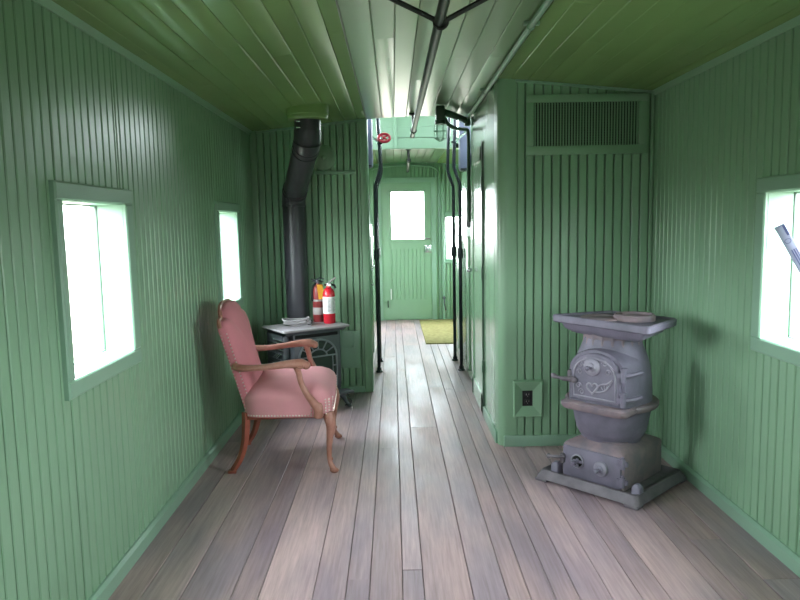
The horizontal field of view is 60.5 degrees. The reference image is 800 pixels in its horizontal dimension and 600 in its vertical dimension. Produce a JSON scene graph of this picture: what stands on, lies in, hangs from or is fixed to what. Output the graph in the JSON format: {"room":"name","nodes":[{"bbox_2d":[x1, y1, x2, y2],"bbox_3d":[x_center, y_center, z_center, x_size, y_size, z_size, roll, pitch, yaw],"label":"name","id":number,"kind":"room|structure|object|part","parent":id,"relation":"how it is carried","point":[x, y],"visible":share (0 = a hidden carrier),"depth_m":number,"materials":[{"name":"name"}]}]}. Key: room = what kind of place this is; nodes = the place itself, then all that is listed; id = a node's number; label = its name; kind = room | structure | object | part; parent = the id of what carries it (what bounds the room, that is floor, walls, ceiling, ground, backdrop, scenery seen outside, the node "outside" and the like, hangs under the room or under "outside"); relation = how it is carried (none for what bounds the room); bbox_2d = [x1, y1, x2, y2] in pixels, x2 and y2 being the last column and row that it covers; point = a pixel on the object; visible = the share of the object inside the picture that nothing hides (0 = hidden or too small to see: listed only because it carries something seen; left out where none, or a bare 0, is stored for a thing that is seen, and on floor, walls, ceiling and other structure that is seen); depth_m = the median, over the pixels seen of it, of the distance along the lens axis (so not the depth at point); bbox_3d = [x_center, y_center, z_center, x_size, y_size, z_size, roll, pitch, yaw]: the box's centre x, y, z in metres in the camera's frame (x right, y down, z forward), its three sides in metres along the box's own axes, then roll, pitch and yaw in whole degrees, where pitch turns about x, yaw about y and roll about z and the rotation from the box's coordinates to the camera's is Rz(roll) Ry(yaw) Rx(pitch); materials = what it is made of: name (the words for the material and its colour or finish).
{"room":"train caboose interior","nodes":[
{"label":"train caboose interior","id":0,"kind":"room"},
{"bbox_2d":[0,0,258,599],"bbox_3d":[-1.172,-0.166,3.886,0.099,2.300,11.185,-1,6,0],"label":"wall","id":1,"kind":"structure","parent":0,"point":[82,477],"depth_m":2.52,"materials":[{"name":"green paint"}]},
{"bbox_2d":[48,180,141,400],"bbox_3d":[-1.163,-0.058,2.531,0.149,0.715,0.644,-1,6,0],"label":"window","id":2,"kind":"structure","parent":1,"relation":"in","point":[110,209],"depth_m":2.75,"materials":[{"name":"green paint"}]},
{"bbox_3d":[-1.223,-0.056,2.519,0.029,0.653,0.590,-1,6,0],"label":"sash","id":3,"kind":"part","parent":2,"relation":"part of","materials":[{"name":"white glass"}]},
{"bbox_2d":[32,0,251,134],"bbox_3d":[-1.107,-0.905,1.756,0.026,0.056,7.115,-1,6,0],"label":"trim","id":4,"kind":"structure","parent":1,"relation":"attached to","point":[51,6],"depth_m":2.80,"materials":[{"name":"green paint"}]},
{"bbox_2d":[88,408,244,599],"bbox_3d":[-1.077,1.125,1.983,0.032,0.074,7.115,-1,6,0],"label":"baseboard","id":5,"kind":"structure","parent":1,"relation":"attached to","point":[121,569],"depth_m":3.06,"materials":[{"name":"green paint"}]},
{"bbox_2d":[213,201,242,306],"bbox_3d":[-1.184,-0.280,4.513,0.149,0.715,0.609,-1,6,0],"label":"window","id":6,"kind":"structure","parent":1,"relation":"in","point":[226,214],"depth_m":4.74,"materials":[{"name":"white glass"}]},
{"bbox_2d":[249,118,373,392],"bbox_3d":[-0.692,-0.327,5.439,0.918,2.165,0.112,-1,6,-2],"label":"wall","id":7,"kind":"structure","parent":0,"point":[337,209],"depth_m":5.38,"materials":[{"name":"green paint"}]},
{"bbox_2d":[256,119,360,133],"bbox_3d":[-0.704,-1.339,5.287,0.810,0.095,0.018,-1,6,0],"label":"trim","id":8,"kind":"structure","parent":7,"relation":"attached to","point":[355,120],"depth_m":5.28,"materials":[{"name":"green paint"}]},
{"bbox_2d":[314,145,335,170],"bbox_3d":[-0.594,-1.101,5.308,0.196,0.196,0.028,-1,6,0],"label":"cover","id":9,"kind":"object","parent":7,"relation":"attached to","point":[326,158],"visible":0.88,"depth_m":5.31,"materials":[{"name":"green paint"}]},
{"bbox_2d":[313,170,359,367],"bbox_3d":[-0.495,-0.229,5.406,0.325,1.560,0.028,-1,6,0],"label":"panel","id":10,"kind":"object","parent":7,"relation":"attached to","point":[349,339],"visible":0.58,"depth_m":5.47,"materials":[{"name":"green paint"}]},
{"bbox_3d":[-0.439,0.312,5.462,0.155,0.140,0.018,-1,6,0],"label":"access plate","id":11,"kind":"part","parent":10,"relation":"part of","materials":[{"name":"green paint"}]},
{"bbox_2d":[372,116,457,149],"bbox_3d":[0.107,-2.091,7.551,2.600,0.840,0.090,-1,6,0],"label":"wall","id":12,"kind":"structure","parent":0,"point":[398,128],"depth_m":7.56,"materials":[{"name":"green paint"}]},
{"bbox_2d":[369,162,462,320],"bbox_3d":[0.117,-0.795,9.507,2.600,2.350,0.101,-1,6,0],"label":"wall","id":13,"kind":"structure","parent":0,"point":[414,171],"depth_m":9.39,"materials":[{"name":"green paint"}]},
{"bbox_2d":[380,182,432,319],"bbox_3d":[0.100,-0.660,9.470,0.710,1.910,0.083,-1,6,0],"label":"door","id":14,"kind":"structure","parent":13,"relation":"in","point":[406,263],"depth_m":9.50,"materials":[{"name":"green paint"}]},
{"bbox_2d":[371,164,441,320],"bbox_3d":[0.092,-0.785,9.468,0.950,2.139,0.080,-1,6,0],"label":"trim","id":15,"kind":"structure","parent":13,"relation":"attached to","point":[400,179],"depth_m":9.41,"materials":[{"name":"green paint"}]},
{"bbox_2d":[444,212,457,263],"bbox_3d":[0.896,-0.866,9.511,0.614,0.702,0.149,-1,6,0],"label":"window","id":16,"kind":"structure","parent":13,"relation":"in","point":[446,214],"depth_m":9.42,"materials":[{"name":"green paint"}]},
{"bbox_2d":[373,137,458,164],"bbox_3d":[0.106,-1.780,8.459,2.800,0.220,1.765,-1,6,0],"label":"ceiling","id":17,"kind":"structure","parent":0,"point":[433,155],"depth_m":8.39,"materials":[{"name":"green paint"}]},
{"bbox_2d":[405,149,410,172],"bbox_3d":[0.100,-1.702,8.470,0.068,0.156,1.650,-1,6,0],"label":"rail","id":18,"kind":"object","parent":17,"relation":"hanging from","point":[408,160],"visible":0.98,"depth_m":7.71,"materials":[{"name":"black metal"}]},
{"bbox_2d":[52,0,799,130],"bbox_3d":[0.178,-1.033,1.773,2.800,0.220,7.150,-1,6,0],"label":"ceiling","id":19,"kind":"structure","parent":0,"point":[253,61],"depth_m":3.00,"materials":[{"name":"green paint"}]},
{"bbox_2d":[335,0,366,118],"bbox_3d":[-0.223,-1.002,1.755,0.009,0.008,7.115,-1,6,0],"label":"trim","id":20,"kind":"structure","parent":19,"relation":"attached to","point":[336,1],"depth_m":3.17,"materials":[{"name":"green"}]},
{"bbox_2d":[389,0,487,137],"bbox_3d":[0.145,-0.994,2.135,0.522,0.156,6.860,-1,6,0],"label":"rail","id":21,"kind":"object","parent":19,"relation":"hanging from","point":[440,21],"visible":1,"depth_m":2.41,"materials":[{"name":"black metal"}]},
{"bbox_2d":[467,0,552,118],"bbox_3d":[0.548,-1.004,1.780,0.065,0.037,6.950,-1,6,0],"label":"conduit","id":22,"kind":"object","parent":19,"relation":"attached to","point":[530,25],"visible":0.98,"depth_m":3.09,"materials":[{"name":"metal"}]},
{"bbox_2d":[108,319,799,599],"bbox_3d":[0.198,0.928,4.032,2.800,0.061,11.404,-1,6,0],"label":"floor","id":23,"kind":"structure","parent":0,"point":[422,502],"depth_m":3.06,"materials":[{"name":"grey wood"}]},
{"bbox_2d":[217,298,341,473],"bbox_3d":[-0.681,0.453,3.972,0.646,0.932,0.703,-1,6,-3],"label":"armchair","id":24,"kind":"object","parent":23,"relation":"on","point":[293,388],"visible":1,"depth_m":3.72,"materials":[{"name":"pink fabric"}]},
{"bbox_3d":[-0.986,0.061,3.913,0.051,0.128,0.585,-1,6,-3],"label":"crest rail","id":25,"kind":"part","parent":24,"relation":"part of","materials":[{"name":"pink fabric"}]},
{"bbox_3d":[-0.880,0.781,3.756,0.133,0.336,0.051,-3,7,-14],"label":"leg","id":26,"kind":"part","parent":24,"relation":"part of","materials":[{"name":"brown wood"}]},
{"bbox_3d":[-0.903,0.303,3.944,0.208,0.599,0.564,-1,6,-3],"label":"backrest","id":27,"kind":"part","parent":24,"relation":"part of","materials":[{"name":"pink fabric"}]},
{"bbox_3d":[-0.906,0.728,4.234,0.133,0.336,0.051,0,6,9],"label":"leg","id":28,"kind":"part","parent":24,"relation":"part of","materials":[{"name":"brown wood"}]},
{"bbox_3d":[-0.689,0.347,3.656,0.426,0.064,0.067,-1,6,3],"label":"armrest","id":29,"kind":"part","parent":24,"relation":"part of","materials":[{"name":"brown wood"}]},
{"bbox_3d":[-0.633,0.610,3.992,0.450,0.023,0.500,-1,6,-3],"label":"seat","id":30,"kind":"part","parent":24,"relation":"part of","materials":[{"name":"pink fabric"}]},
{"bbox_3d":[-0.721,0.280,4.256,0.426,0.064,0.067,-2,6,-8],"label":"armrest","id":31,"kind":"part","parent":24,"relation":"part of","materials":[{"name":"brown wood"}]},
{"bbox_3d":[-0.625,0.511,3.982,0.500,0.187,0.620,-1,6,-3],"label":"seat","id":32,"kind":"part","parent":24,"relation":"part of","materials":[{"name":"pink fabric"}]},
{"bbox_3d":[-0.378,0.770,3.729,0.080,0.344,0.064,5,9,44],"label":"leg","id":33,"kind":"part","parent":24,"relation":"part of","materials":[{"name":"brown wood"}]},
{"bbox_3d":[-0.409,0.705,4.309,0.064,0.344,0.080,4,8,40],"label":"leg","id":34,"kind":"part","parent":24,"relation":"part of","materials":[{"name":"brown wood"}]},
{"bbox_2d":[262,316,353,406],"bbox_3d":[-0.681,0.458,5.064,0.536,0.678,0.491,-5,8,-34],"label":"wood stove","id":35,"kind":"object","parent":23,"relation":"on","point":[327,354],"depth_m":4.94,"materials":[{"name":"grey metal"}]},
{"bbox_3d":[-0.882,0.446,4.977,0.058,0.410,0.290,-5,8,-34],"label":"panel","id":36,"kind":"part","parent":35,"relation":"part of","materials":[{"name":"grey metal"}]},
{"bbox_3d":[-0.752,0.154,5.025,0.223,0.063,0.215,-1,6,0],"label":"cable coil","id":37,"kind":"part","parent":35,"relation":"part of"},
{"bbox_2d":[281,103,328,317],"bbox_3d":[-0.673,-0.438,4.937,0.282,1.768,0.881,-3,7,-14],"label":"stovepipe","id":38,"kind":"object","parent":35,"relation":"attached to","point":[307,119],"visible":0.98,"depth_m":5.12,"materials":[{"name":"black metal"}]},
{"bbox_3d":[-0.692,0.212,5.045,0.500,0.023,0.357,-5,8,-34],"label":"moulding","id":39,"kind":"part","parent":35,"relation":"part of","materials":[{"name":"grey metal"}]},
{"bbox_3d":[-0.591,0.461,4.930,0.366,0.390,0.016,-5,8,-34],"label":"door","id":40,"kind":"part","parent":35,"relation":"part of","materials":[{"name":"black metal"}]},
{"bbox_2d":[311,278,323,321],"bbox_3d":[-0.615,-0.003,5.199,0.104,0.336,0.093,1,7,16],"label":"fire extinguisher","id":41,"kind":"object","parent":35,"relation":"on","point":[317,289],"visible":0.9,"depth_m":5.17,"materials":[{"name":"red metal"}]},
{"bbox_3d":[-0.586,0.456,4.922,0.290,0.340,0.006,-5,8,-34],"label":"glass","id":42,"kind":"part","parent":35,"relation":"part of","materials":[{"name":"grey glass"}]},
{"bbox_2d":[323,277,335,323],"bbox_3d":[-0.529,0.001,5.116,0.094,0.343,0.092,3,8,32],"label":"fire extinguisher","id":43,"kind":"object","parent":35,"relation":"on","point":[328,293],"visible":1,"depth_m":5.09,"materials":[{"name":"red metal"}]},
{"bbox_3d":[-0.418,0.726,5.086,0.111,0.132,0.052,-2,6,-10],"label":"leg","id":44,"kind":"part","parent":35,"relation":"part of","materials":[{"name":"black metal"}]},
{"bbox_2d":[370,224,375,358],"bbox_3d":[-0.685,-0.259,6.432,0.888,1.800,1.825,-1,6,0],"label":"locker","id":45,"kind":"object","parent":23,"relation":"on","point":[371,236],"visible":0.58,"depth_m":6.78,"materials":[{"name":"green paint"}]},
{"bbox_2d":[367,119,372,168],"bbox_3d":[-0.427,-1.369,5.675,0.400,0.560,0.128,-1,6,0],"label":"seat cushion","id":46,"kind":"object","parent":45,"relation":"on","point":[369,121],"visible":0.19,"depth_m":5.64,"materials":[{"name":"blue fabric"}]},
{"bbox_2d":[373,118,382,372],"bbox_3d":[-0.211,-0.611,6.118,0.148,2.551,0.064,-1,6,0],"label":"handrail","id":47,"kind":"object","parent":23,"relation":"on","point":[376,251],"visible":0.9,"depth_m":6.12,"materials":[{"name":"metal"}]},
{"bbox_2d":[377,133,390,142],"bbox_3d":[-0.138,-1.414,6.000,0.122,0.091,0.076,-1,6,0],"label":"wheel","id":48,"kind":"object","parent":47,"relation":"attached to","point":[383,135],"visible":1,"depth_m":5.97,"materials":[{"name":"red paint"}]},
{"bbox_2d":[377,118,382,361],"bbox_3d":[-0.201,-0.663,6.585,0.098,2.551,0.064,-1,6,0],"label":"handrail","id":49,"kind":"object","parent":23,"relation":"on","point":[379,118],"visible":0.34,"depth_m":6.59,"materials":[{"name":"metal"}]},
{"bbox_2d":[419,319,452,343],"bbox_3d":[0.688,0.375,8.568,0.820,0.013,1.870,-1,6,0],"label":"floor mat","id":50,"kind":"object","parent":23,"relation":"on","point":[436,331],"visible":0.49,"depth_m":8.48,"materials":[{"name":"yellow fabric"}]},
{"bbox_2d":[441,181,445,318],"bbox_3d":[0.598,-0.666,9.390,0.055,1.900,0.099,-1,6,0],"label":"pipe","id":51,"kind":"object","parent":23,"relation":"on","point":[442,182],"visible":0.98,"depth_m":9.40,"materials":[{"name":"green paint"}]},
{"bbox_2d":[446,117,457,360],"bbox_3d":[0.497,-0.675,6.571,0.098,2.551,0.064,-1,6,0],"label":"handrail","id":52,"kind":"object","parent":23,"relation":"on","point":[453,248],"visible":0.91,"depth_m":6.57,"materials":[{"name":"metal"}]},
{"bbox_2d":[451,119,465,370],"bbox_3d":[0.535,-0.626,6.124,0.148,2.551,0.064,-1,6,0],"label":"handrail","id":53,"kind":"object","parent":23,"relation":"on","point":[460,249],"visible":0.85,"depth_m":6.12,"materials":[{"name":"metal"}]},
{"bbox_2d":[455,166,471,379],"bbox_3d":[0.991,-0.293,6.446,0.888,1.800,1.825,-1,6,0],"label":"locker","id":54,"kind":"object","parent":23,"relation":"on","point":[466,226],"visible":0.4,"depth_m":6.12,"materials":[{"name":"green paint"}]},
{"bbox_3d":[0.578,-0.099,7.029,0.012,1.140,0.620,-1,6,0],"label":"door","id":55,"kind":"part","parent":54,"relation":"part of","materials":[{"name":"green paint"}]},
{"bbox_2d":[458,121,470,171],"bbox_3d":[0.731,-1.453,6.221,0.400,0.560,0.128,-1,6,0],"label":"seat cushion","id":56,"kind":"object","parent":54,"relation":"on","point":[462,142],"visible":0.25,"depth_m":6.18,"materials":[{"name":"blue fabric"}]},
{"bbox_3d":[0.588,0.004,6.105,0.012,1.140,0.520,-1,6,0],"label":"door","id":57,"kind":"part","parent":54,"relation":"part of","materials":[{"name":"green paint"}]},
{"bbox_2d":[535,310,686,510],"bbox_3d":[1.092,0.498,3.496,0.532,0.880,0.603,-7,9,-43],"label":"stove","id":58,"kind":"object","parent":23,"relation":"on","point":[611,398],"visible":1,"depth_m":3.35,"materials":[{"name":"grey metal"}]},
{"bbox_3d":[0.868,0.811,3.421,0.039,0.024,0.044,0,6,8],"label":"draft knob","id":59,"kind":"part","parent":58,"relation":"part of","materials":[{"name":"metal"}]},
{"bbox_2d":[572,458,581,466],"bbox_3d":[0.888,0.815,3.440,0.006,0.041,0.054,-7,9,-43],"label":"shutter","id":60,"kind":"object","parent":58,"relation":"hanging from","point":[579,460],"depth_m":3.43,"materials":[{"name":"metal"}]},
{"bbox_3d":[0.912,0.329,3.317,0.044,0.024,0.039,-2,6,-5],"label":"draft knob","id":61,"kind":"part","parent":58,"relation":"part of","materials":[{"name":"metal"}]},
{"bbox_3d":[0.948,0.824,3.398,0.017,0.156,0.320,-7,9,-43],"label":"ash door","id":62,"kind":"part","parent":58,"relation":"part of","materials":[{"name":"metal"}]},
{"bbox_3d":[0.952,0.378,3.344,0.022,0.242,0.268,-7,9,-43],"label":"fire door","id":63,"kind":"part","parent":58,"relation":"part of","materials":[{"name":"metal"}]},
{"bbox_3d":[0.958,0.828,3.328,0.044,0.024,0.039,-2,6,-5],"label":"draft knob","id":64,"kind":"part","parent":58,"relation":"part of","materials":[{"name":"metal"}]},
{"bbox_3d":[1.023,0.088,3.457,0.220,0.013,0.220,-7,9,-43],"label":"cooking lid","id":65,"kind":"part","parent":58,"relation":"part of","materials":[{"name":"metal"}]},
{"bbox_3d":[1.092,0.904,3.554,0.525,0.060,0.575,-7,9,-43],"label":"plate","id":66,"kind":"part","parent":58,"relation":"part of","materials":[{"name":"metal"}]},
{"bbox_2d":[573,410,650,442],"bbox_3d":[1.083,0.606,3.521,0.400,0.190,0.400,-7,9,-43],"label":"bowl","id":67,"kind":"object","parent":58,"relation":"on","point":[594,428],"depth_m":3.37,"materials":[{"name":"metal"}]},
{"bbox_3d":[1.089,0.105,3.401,0.343,0.043,0.584,-5,8,-33],"label":"plate","id":68,"kind":"part","parent":58,"relation":"part of","materials":[{"name":"metal"}]},
{"bbox_2d":[470,84,494,425],"bbox_3d":[0.592,-0.284,4.772,0.050,2.170,1.235,-1,6,0],"label":"wall","id":69,"kind":"structure","parent":0,"point":[482,119],"depth_m":4.42,"materials":[{"name":"green paint"}]},
{"bbox_2d":[434,105,470,221],"bbox_3d":[0.397,-0.983,5.070,0.092,0.812,0.556,2,7,28],"label":"pipe","id":70,"kind":"object","parent":69,"relation":"attached to","point":[441,112],"visible":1,"depth_m":5.05,"materials":[{"name":"black metal"}]},
{"bbox_3d":[0.422,-0.979,5.088,0.063,0.798,0.502,2,7,27],"label":"conduit arm","id":71,"kind":"part","parent":70,"relation":"part of","materials":[{"name":"black metal"}]},
{"bbox_2d":[467,146,484,412],"bbox_3d":[0.559,-0.154,4.987,0.087,1.840,0.654,-1,6,0],"label":"door","id":72,"kind":"structure","parent":69,"relation":"in","point":[477,181],"depth_m":5.02,"materials":[{"name":"green paint"}]},
{"bbox_2d":[481,141,484,405],"bbox_3d":[0.565,-0.127,4.678,0.012,1.880,0.018,-1,6,0],"label":"trim","id":73,"kind":"structure","parent":69,"relation":"attached to","point":[482,195],"depth_m":4.66,"materials":[{"name":"green"}]},
{"bbox_2d":[483,406,497,442],"bbox_3d":[0.586,0.808,4.478,0.012,0.075,0.588,-1,6,0],"label":"baseboard","id":74,"kind":"structure","parent":69,"relation":"attached to","point":[486,416],"depth_m":4.42,"materials":[{"name":"green paint"}]},
{"bbox_2d":[494,78,654,445],"bbox_3d":[1.025,-0.214,4.091,0.900,2.165,0.164,-1,6,0],"label":"wall","id":75,"kind":"structure","parent":0,"point":[573,233],"depth_m":4.01,"materials":[{"name":"green paint"}]},
{"bbox_2d":[513,379,542,416],"bbox_3d":[0.759,0.581,4.084,0.173,0.225,0.032,-1,6,0],"label":"wall outlet","id":76,"kind":"object","parent":75,"relation":"attached to","point":[527,394],"visible":1,"depth_m":4.07,"materials":[{"name":"green paint"}]},
{"bbox_3d":[0.760,0.585,4.096,0.062,0.094,0.006,-1,6,0],"label":"plate","id":77,"kind":"part","parent":76,"relation":"part of","materials":[{"name":"black plastic"}]},
{"bbox_2d":[504,432,647,446],"bbox_3d":[1.060,0.841,4.122,0.872,0.071,0.016,-1,6,0],"label":"baseboard","id":78,"kind":"structure","parent":75,"relation":"attached to","point":[556,439],"depth_m":4.11,"materials":[{"name":"green paint"}]},
{"bbox_2d":[516,79,653,92],"bbox_3d":[1.056,-1.213,3.896,0.800,0.092,0.017,-1,6,0],"label":"trim","id":79,"kind":"structure","parent":75,"relation":"attached to","point":[517,80],"depth_m":3.89,"materials":[{"name":"green paint"}]},
{"bbox_2d":[526,93,647,154],"bbox_3d":[1.065,-1.003,3.917,0.695,0.337,0.017,-1,6,0],"label":"air vent","id":80,"kind":"object","parent":75,"relation":"in","point":[602,123],"visible":1,"depth_m":3.92,"materials":[{"name":"green paint"}]},
{"bbox_2d":[648,25,799,555],"bbox_3d":[1.525,-0.221,3.909,0.099,2.300,11.185,-1,6,0],"label":"wall","id":81,"kind":"structure","parent":0,"point":[729,410],"depth_m":3.14,"materials":[{"name":"green paint"}]},
{"bbox_2d":[648,433,799,577],"bbox_3d":[1.522,1.151,1.302,0.032,0.074,5.700,-1,6,0],"label":"baseboard","id":82,"kind":"structure","parent":81,"relation":"attached to","point":[791,559],"depth_m":3.02,"materials":[{"name":"green paint"}]},
{"bbox_2d":[653,15,799,94],"bbox_3d":[1.474,-0.878,1.075,0.026,0.056,5.700,-1,6,0],"label":"trim","id":83,"kind":"structure","parent":81,"relation":"attached to","point":[794,22],"depth_m":2.98,"materials":[{"name":"green paint"}]},
{"bbox_2d":[750,173,799,366],"bbox_3d":[1.544,-0.111,2.531,0.149,0.715,0.644,-1,6,0],"label":"window","id":84,"kind":"structure","parent":81,"relation":"in","point":[775,274],"depth_m":2.78,"materials":[{"name":"white glass"}]},
{"bbox_2d":[775,224,799,272],"bbox_3d":[1.533,-0.063,2.555,0.032,0.440,0.445,-1,6,-3],"label":"metal bar","id":85,"kind":"object","parent":84,"relation":"on","point":[782,231],"visible":1,"depth_m":2.68,"materials":[{"name":"grey metal"}]},
{"bbox_3d":[1.604,-0.111,2.521,0.029,0.653,0.590,-1,6,0],"label":"sash","id":86,"kind":"part","parent":84,"relation":"part of","materials":[{"name":"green paint"}]}
]}

